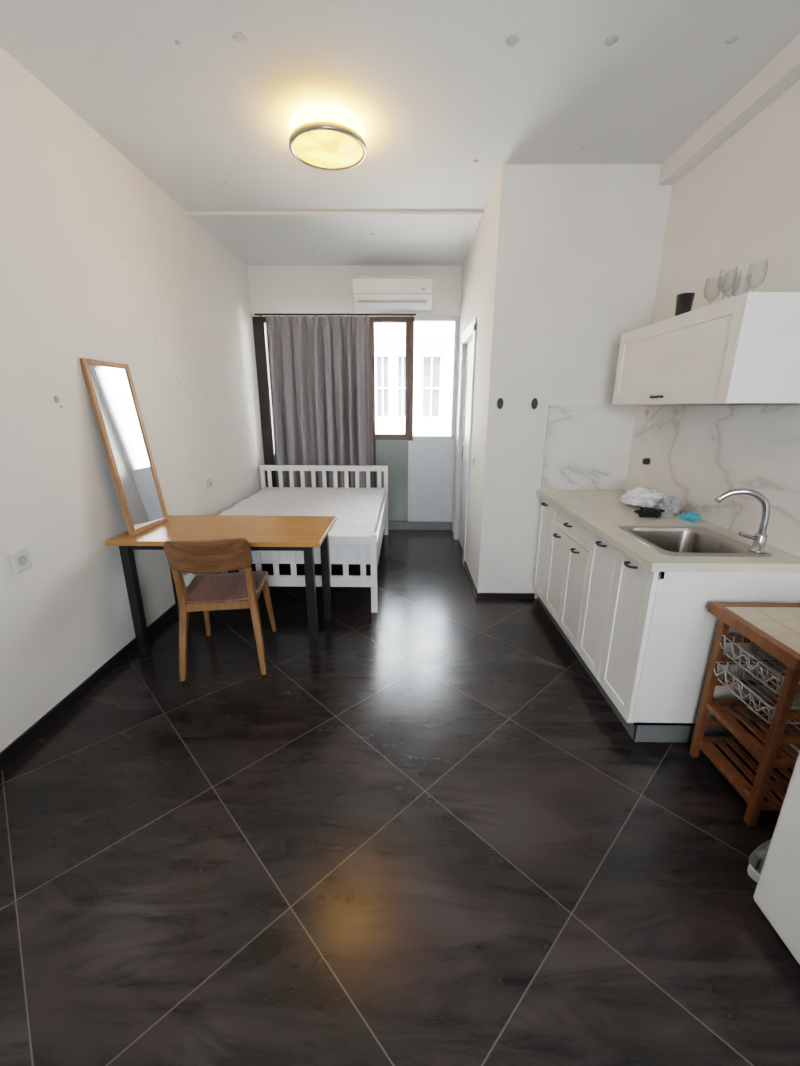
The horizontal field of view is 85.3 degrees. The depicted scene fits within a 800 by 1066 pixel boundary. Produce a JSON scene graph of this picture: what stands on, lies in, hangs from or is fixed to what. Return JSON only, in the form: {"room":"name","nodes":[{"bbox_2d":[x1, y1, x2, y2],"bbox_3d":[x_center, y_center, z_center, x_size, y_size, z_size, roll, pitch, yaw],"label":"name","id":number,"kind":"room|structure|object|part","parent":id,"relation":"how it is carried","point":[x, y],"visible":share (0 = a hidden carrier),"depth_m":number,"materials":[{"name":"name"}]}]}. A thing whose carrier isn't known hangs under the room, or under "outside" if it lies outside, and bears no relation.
{"room":"studio apartment","nodes":[
{"label":"studio apartment","id":0,"kind":"room"},
{"bbox_2d":[0,46,265,751],"bbox_3d":[-1.734,-0.548,1.932,0.150,2.885,6.870,0,16,1],"label":"wall","id":1,"kind":"structure","parent":0,"point":[72,205],"depth_m":2.28,"materials":[{"name":"paint"}]},
{"bbox_2d":[9,548,31,572],"bbox_3d":[-1.657,0.120,1.901,0.014,0.086,0.086,0,16,1],"label":"wall outlet","id":2,"kind":"object","parent":1,"relation":"attached to","point":[20,560],"visible":1,"depth_m":1.89,"materials":[{"name":"plastic"}]},
{"bbox_2d":[18,555,26,564],"bbox_3d":[-1.650,0.120,1.901,0.002,0.044,0.044,0,16,1],"label":"socket","id":3,"kind":"object","parent":2,"relation":"attached to","point":[22,559],"depth_m":1.90,"materials":[{"name":"white plastic"}]},
{"bbox_2d":[0,572,221,770],"bbox_3d":[-1.658,0.818,2.276,0.012,0.070,6.470,0,16,1],"label":"baseboard","id":4,"kind":"structure","parent":1,"relation":"attached to","point":[31,734],"depth_m":2.19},
{"bbox_2d":[54,257,242,422],"bbox_3d":[-1.644,-1.188,2.854,0.006,1.012,3.111,0,16,1],"label":"wall marks","id":5,"kind":"object","parent":1,"relation":"attached to","point":[56,399],"depth_m":2.10,"materials":[{"name":"paint"}]},
{"bbox_2d":[207,478,212,489],"bbox_3d":[-1.632,-0.423,3.732,0.014,0.086,0.086,0,16,1],"label":"wall outlet","id":6,"kind":"object","parent":1,"relation":"attached to","point":[209,481],"visible":1,"depth_m":3.71,"materials":[{"name":"plastic"}]},
{"bbox_2d":[186,211,483,216],"bbox_3d":[-0.497,-2.439,3.323,2.265,0.022,0.050,0,16,1],"label":"trim","id":7,"kind":"structure","parent":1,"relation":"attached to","point":[189,213],"depth_m":3.31,"materials":[{"name":"paint"}]},
{"bbox_2d":[247,266,461,517],"bbox_3d":[0.042,-1.453,5.066,3.315,2.885,0.200,0,16,1],"label":"wall","id":8,"kind":"structure","parent":0,"point":[272,289],"depth_m":4.63,"materials":[{"name":"white paint"}]},
{"bbox_2d":[252,317,276,486],"bbox_3d":[-0.985,-1.216,5.107,1.265,2.400,0.080,0,16,1],"label":"frame","id":9,"kind":"object","parent":8,"relation":"attached to","point":[259,323],"visible":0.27,"depth_m":4.96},
{"bbox_2d":[254,313,415,487],"bbox_3d":[-0.694,-1.218,4.946,1.720,2.324,0.181,0,16,1],"label":"curtain","id":10,"kind":"object","parent":8,"relation":"hanging from","point":[320,366],"visible":0.8,"depth_m":4.83,"materials":[{"name":"fabric"}]},
{"bbox_3d":[-0.690,-2.336,4.663,1.720,0.019,0.100,0,16,1],"label":"rod","id":11,"kind":"part","parent":10,"relation":"part of","materials":[{"name":"metal"}]},
{"bbox_2d":[369,317,413,487],"bbox_3d":[-0.100,-1.230,5.075,0.505,2.350,0.110,0,16,1],"label":"frame","id":12,"kind":"object","parent":8,"relation":"attached to","point":[409,339],"visible":0.8,"depth_m":4.89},
{"bbox_2d":[352,275,431,310],"bbox_3d":[-0.080,-2.505,4.546,0.820,0.295,0.214,0,16,1],"label":"air conditioner","id":13,"kind":"object","parent":8,"relation":"attached to","point":[369,292],"visible":1,"depth_m":4.45,"materials":[{"name":"white plastic"}]},
{"bbox_2d":[376,440,407,520],"bbox_3d":[-0.097,-0.629,5.266,0.385,0.990,0.040,0,16,1],"label":"panel","id":14,"kind":"object","parent":8,"relation":"in","point":[393,454],"depth_m":5.22,"materials":[{"name":"glass"}]},
{"bbox_2d":[413,317,459,440],"bbox_3d":[0.402,-1.731,4.959,0.495,1.320,0.120,0,16,1],"label":"frame","id":15,"kind":"object","parent":8,"relation":"attached to","point":[456,320],"visible":0.98,"depth_m":4.89,"materials":[{"name":"paint"}]},
{"bbox_2d":[460,457,466,533],"bbox_3d":[0.661,-0.373,4.465,0.010,0.750,0.500,0,16,1],"label":"trim","id":16,"kind":"structure","parent":8,"relation":"attached to","point":[463,458],"depth_m":4.67,"materials":[{"name":"paint"}]},
{"bbox_2d":[453,317,476,564],"bbox_3d":[0.689,-0.862,4.322,0.135,2.170,0.940,0,16,1],"label":"frame","id":17,"kind":"object","parent":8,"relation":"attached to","point":[469,333],"visible":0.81,"depth_m":4.43,"materials":[{"name":"paint"}]},
{"bbox_2d":[458,338,472,548],"bbox_3d":[0.686,-0.818,4.335,0.040,2.062,0.740,0,16,1],"label":"leaf","id":18,"kind":"object","parent":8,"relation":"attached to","point":[469,345],"visible":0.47,"depth_m":4.43,"materials":[{"name":"paint"}]},
{"bbox_2d":[463,355,471,444],"bbox_3d":[0.665,-1.271,4.204,0.010,0.820,0.500,0,16,1],"label":"trim","id":19,"kind":"structure","parent":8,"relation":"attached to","point":[470,357],"depth_m":4.40,"materials":[{"name":"paint"}]},
{"bbox_2d":[472,457,474,467],"bbox_3d":[0.620,-0.598,3.682,0.014,0.086,0.086,0,16,1],"label":"light switch","id":20,"kind":"object","parent":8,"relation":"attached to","point":[473,458],"visible":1,"depth_m":3.65,"materials":[{"name":"plastic"}]},
{"bbox_2d":[0,530,799,1065],"bbox_3d":[-0.007,0.907,2.331,3.615,0.120,6.870,0,16,1],"label":"floor","id":21,"kind":"structure","parent":0,"point":[429,836],"depth_m":1.45,"materials":[{"name":"tile"}]},
{"bbox_2d":[163,538,275,680],"bbox_3d":[-1.012,0.354,2.498,0.461,0.841,0.641,-2,16,-8],"label":"dining chair","id":22,"kind":"object","parent":21,"relation":"on","point":[215,590],"visible":1,"depth_m":2.36,"materials":[{"name":"brown wood"}]},
{"bbox_3d":[-1.177,0.428,2.316,0.078,0.800,0.163,-2,16,-8],"label":"leg","id":23,"kind":"part","parent":22,"relation":"part of","materials":[{"name":"brown wood"}]},
{"bbox_3d":[-1.241,0.481,2.794,0.066,0.430,0.084,-2,16,-8],"label":"leg","id":24,"kind":"part","parent":22,"relation":"part of","materials":[{"name":"brown wood"}]},
{"bbox_3d":[-0.960,0.111,2.163,0.411,0.187,0.124,-2,16,-8],"label":"backrest","id":25,"kind":"part","parent":22,"relation":"part of","materials":[{"name":"brown wood"}]},
{"bbox_3d":[-1.022,0.314,2.563,0.436,0.036,0.451,-2,16,-8],"label":"seat","id":26,"kind":"part","parent":22,"relation":"part of","materials":[{"name":"brown wood"}]},
{"bbox_3d":[-0.793,0.414,2.370,0.068,0.800,0.163,-2,16,-8],"label":"leg","id":27,"kind":"part","parent":22,"relation":"part of","materials":[{"name":"brown wood"}]},
{"bbox_3d":[-0.864,0.467,2.847,0.066,0.430,0.084,-2,16,-8],"label":"leg","id":28,"kind":"part","parent":22,"relation":"part of","materials":[{"name":"brown wood"}]},
{"bbox_2d":[105,515,336,655],"bbox_3d":[-1.037,0.320,2.797,1.195,0.740,0.605,0,16,1],"label":"desk","id":29,"kind":"object","parent":21,"relation":"on","point":[263,533],"visible":0.88,"depth_m":2.60,"materials":[{"name":"brown wood"}]},
{"bbox_2d":[80,358,168,535],"bbox_3d":[-1.586,-0.492,2.543,0.130,0.957,0.360,1,16,4],"label":"leaning mirror","id":30,"kind":"object","parent":29,"relation":"on","point":[110,386],"visible":1,"depth_m":2.51,"materials":[{"name":"brown wood"}]},
{"bbox_3d":[-1.044,0.011,2.710,1.090,0.042,0.490,0,16,1],"label":"frame","id":31,"kind":"part","parent":29,"relation":"part of","materials":[{"name":"black metal"}]},
{"bbox_2d":[182,465,387,612],"bbox_3d":[-0.882,-0.096,4.093,1.460,0.815,2.070,0,16,1],"label":"bed","id":32,"kind":"object","parent":21,"relation":"on","point":[356,536],"visible":0.7,"depth_m":3.82,"materials":[{"name":"paint"}]},
{"bbox_3d":[-0.895,0.201,3.127,1.370,0.385,0.030,0,16,1],"label":"footboard","id":33,"kind":"part","parent":32,"relation":"part of","materials":[{"name":"paint"}]},
{"bbox_3d":[-0.882,-0.150,4.074,1.390,0.210,1.955,0,16,1],"label":"mattress","id":34,"kind":"part","parent":32,"relation":"part of","materials":[{"name":"fabric"}]},
{"bbox_3d":[-0.868,-0.522,5.021,1.460,0.515,0.040,0,16,1],"label":"headboard","id":35,"kind":"part","parent":32,"relation":"part of","materials":[{"name":"paint"}]},
{"bbox_2d":[388,521,451,529],"bbox_3d":[0.144,-0.108,5.427,1.000,0.100,0.175,0,16,1],"label":"threshold","id":36,"kind":"object","parent":21,"relation":"on","point":[392,525],"visible":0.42,"depth_m":5.34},
{"bbox_2d":[532,490,799,742],"bbox_3d":[1.314,0.324,2.561,0.642,0.880,1.562,0,16,1],"label":"kitchen base cabinet","id":37,"kind":"object","parent":21,"relation":"on","point":[636,617],"visible":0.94,"depth_m":1.93,"materials":[{"name":"white wood"}]},
{"bbox_2d":[618,486,666,507],"bbox_3d":[1.480,-0.220,2.646,0.254,0.117,0.288,0,16,1],"label":"plastic bag","id":38,"kind":"object","parent":37,"relation":"on","point":[639,496],"visible":0.98,"depth_m":2.59,"materials":[{"name":"white plastic"}]},
{"bbox_2d":[634,507,664,517],"bbox_3d":[1.383,-0.114,2.410,0.163,0.044,0.122,0,16,1],"label":"cloth","id":39,"kind":"object","parent":37,"relation":"on","point":[644,511],"visible":1,"depth_m":2.39,"materials":[{"name":"black fabric"}]},
{"bbox_2d":[536,490,799,572],"bbox_3d":[1.315,-0.082,2.443,0.642,0.035,1.562,0,16,1],"label":"countertop","id":40,"kind":"structure","parent":37,"relation":"on","point":[601,512],"depth_m":2.11,"materials":[{"name":"stone"}]},
{"bbox_2d":[659,496,680,513],"bbox_3d":[1.543,-0.160,2.469,0.106,0.101,0.121,0,16,1],"label":"plastic bag","id":41,"kind":"object","parent":37,"relation":"on","point":[670,504],"visible":0.98,"depth_m":2.45,"materials":[{"name":"white plastic"}]},
{"bbox_2d":[679,512,700,521],"bbox_3d":[1.558,-0.089,2.329,0.094,0.042,0.104,-11,20,-34],"label":"cloth","id":42,"kind":"object","parent":37,"relation":"on","point":[689,516],"visible":1,"depth_m":2.31,"materials":[{"name":"teal fabric"}]},
{"bbox_2d":[617,526,772,556],"bbox_3d":[1.310,0.113,2.009,0.449,0.176,0.454,0,16,1],"label":"sink","id":43,"kind":"object","parent":37,"relation":"in","point":[667,540],"depth_m":2.12,"materials":[{"name":"silver metal"}]},
{"bbox_2d":[714,488,769,553],"bbox_3d":[1.428,-0.056,1.812,0.197,0.260,0.118,0,16,1],"label":"kitchen faucet","id":44,"kind":"object","parent":43,"relation":"on","point":[760,538],"depth_m":1.79,"materials":[{"name":"silver metal"}]},
{"bbox_2d":[689,602,799,825],"bbox_3d":[1.419,0.679,1.630,0.390,0.720,0.408,0,16,1],"label":"kitchen cart","id":45,"kind":"object","parent":21,"relation":"on","point":[774,627],"depth_m":1.63,"materials":[{"name":"brown wood"}]},
{"bbox_2d":[747,839,770,882],"bbox_3d":[1.264,1.058,1.442,0.276,0.095,0.092,-7,18,-22],"label":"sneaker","id":46,"kind":"object","parent":21,"relation":"on","point":[756,860],"visible":0.32,"depth_m":1.41,"materials":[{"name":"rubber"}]},
{"bbox_2d":[753,751,799,964],"bbox_3d":[1.321,0.807,0.935,0.568,0.860,0.540,0,16,1],"label":"mini fridge","id":47,"kind":"object","parent":21,"relation":"on","point":[777,892],"visible":1,"depth_m":1.18,"materials":[{"name":"metal"}]},
{"bbox_2d":[0,0,799,265],"bbox_3d":[0.004,-1.993,1.488,3.615,0.150,6.870,0,16,1],"label":"ceiling","id":48,"kind":"structure","parent":0,"point":[435,88],"depth_m":2.03,"materials":[{"name":"paint"}]},
{"bbox_2d":[289,104,366,170],"bbox_3d":[-0.384,-2.094,2.313,0.408,0.120,0.408,0,16,1],"label":"ceiling lamp","id":49,"kind":"object","parent":48,"relation":"attached to","point":[327,137],"depth_m":2.22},
{"bbox_2d":[175,32,738,250],"bbox_3d":[-0.126,-2.288,2.768,2.153,0.012,3.159,-5,17,-18],"label":"ceiling spots","id":50,"kind":"object","parent":48,"relation":"attached to","point":[238,37],"depth_m":1.75,"materials":[{"name":"paint"}]},
{"bbox_2d":[408,441,454,521],"bbox_3d":[-0.427,-0.587,5.314,2.145,1.080,0.140,0,16,1],"label":"parapet","id":51,"kind":"object","parent":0,"point":[430,463],"visible":0.3,"depth_m":5.22,"materials":[{"name":"paint"}]},
{"bbox_2d":[452,177,497,583],"bbox_3d":[0.695,-1.161,4.069,0.120,2.885,1.860,0,16,1],"label":"wall","id":52,"kind":"structure","parent":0,"point":[477,267],"depth_m":3.52,"materials":[{"name":"white paint"}]},
{"bbox_2d":[475,164,671,597],"bbox_3d":[1.147,-0.881,3.113,1.050,2.885,0.120,0,16,1],"label":"wall","id":53,"kind":"structure","parent":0,"point":[578,248],"depth_m":2.88,"materials":[{"name":"white paint"}]},
{"bbox_2d":[464,561,477,596],"bbox_3d":[0.616,0.392,3.813,0.012,0.045,0.740,0,16,1],"label":"baseboard","id":54,"kind":"structure","parent":53,"relation":"attached to","point":[465,564],"depth_m":3.75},
{"bbox_2d":[497,398,502,408],"bbox_3d":[0.702,-0.907,3.043,0.044,0.076,0.012,0,16,1],"label":"plate","id":55,"kind":"object","parent":53,"relation":"attached to","point":[500,401],"depth_m":3.04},
{"bbox_2d":[476,593,534,598],"bbox_3d":[0.836,0.499,3.450,0.462,0.045,0.012,0,16,1],"label":"baseboard","id":56,"kind":"structure","parent":53,"relation":"attached to","point":[478,595],"depth_m":3.44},
{"bbox_2d":[531,398,537,408],"bbox_3d":[0.942,-0.905,3.040,0.044,0.076,0.012,0,16,1],"label":"plate","id":57,"kind":"object","parent":53,"relation":"attached to","point":[534,404],"depth_m":3.03,"materials":[{"name":"black plastic"}]},
{"bbox_2d":[639,79,799,769],"bbox_3d":[1.731,-0.524,1.891,0.150,2.885,6.870,0,16,1],"label":"wall","id":58,"kind":"structure","parent":0,"point":[738,208],"depth_m":2.12,"materials":[{"name":"paint"}]},
{"bbox_2d":[642,458,649,464],"bbox_3d":[1.624,-0.473,2.871,0.034,0.044,0.044,0,16,1],"label":"plug","id":59,"kind":"object","parent":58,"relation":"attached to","point":[646,461],"visible":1,"depth_m":2.86,"materials":[{"name":"black plastic"}]},
{"bbox_2d":[643,406,652,418],"bbox_3d":[1.636,-0.796,2.871,0.014,0.086,0.086,0,16,1],"label":"wall outlet","id":60,"kind":"object","parent":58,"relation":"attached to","point":[647,414],"visible":1,"depth_m":2.86,"materials":[{"name":"plastic"}]},
{"bbox_2d":[541,405,799,556],"bbox_3d":[1.331,-0.080,1.307,0.630,0.594,3.790,0,16,1],"label":"backsplash","id":61,"kind":"structure","parent":58,"relation":"attached to","point":[697,454],"depth_m":2.41,"materials":[{"name":"stone"}]},
{"bbox_2d":[612,292,799,404],"bbox_3d":[1.480,-0.864,2.197,0.364,0.409,1.020,0,16,1],"label":"upper cabinet","id":62,"kind":"object","parent":58,"relation":"attached to","point":[744,348],"visible":1,"depth_m":1.82,"materials":[{"name":"white paint"}]},
{"bbox_3d":[1.314,-0.700,2.236,0.034,0.014,0.092,0,16,1],"label":"handle","id":63,"kind":"part","parent":62,"relation":"part of","materials":[{"name":"black metal"}]},
{"bbox_2d":[675,293,694,315],"bbox_3d":[1.418,-1.129,2.173,0.078,0.115,0.078,0,16,1],"label":"cup","id":64,"kind":"object","parent":62,"relation":"on","point":[684,301],"visible":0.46,"depth_m":2.14,"materials":[{"name":"ceramic"}]},
{"bbox_2d":[659,34,799,184],"bbox_3d":[1.605,-1.566,0.507,0.085,0.110,4.490,0,16,1],"label":"ceiling beam","id":65,"kind":"structure","parent":58,"relation":"attached to","point":[783,70],"depth_m":2.05,"materials":[{"name":"paint"}]},
{"label":"outside","id":66,"kind":"structure","parent":0,"visible":0},
{"bbox_3d":[0.148,2.622,14.301,40.000,0.100,14.000,0,16,1],"label":"ground","id":67,"kind":"structure","parent":66,"visible":0},
{"bbox_2d":[374,322,454,435],"bbox_3d":[0.166,-2.063,13.042,32.000,9.600,0.600,0,16,1],"label":"facade","id":68,"kind":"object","parent":67,"relation":"on","point":[433,341],"visible":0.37,"depth_m":12.34,"materials":[{"name":"white paint"}]},
{"bbox_3d":[0.374,-4.190,12.483,5.600,1.700,0.020,0,16,1],"label":"glass","id":69,"kind":"part","parent":68,"relation":"part of","materials":[{"name":"glass"}]}
]}

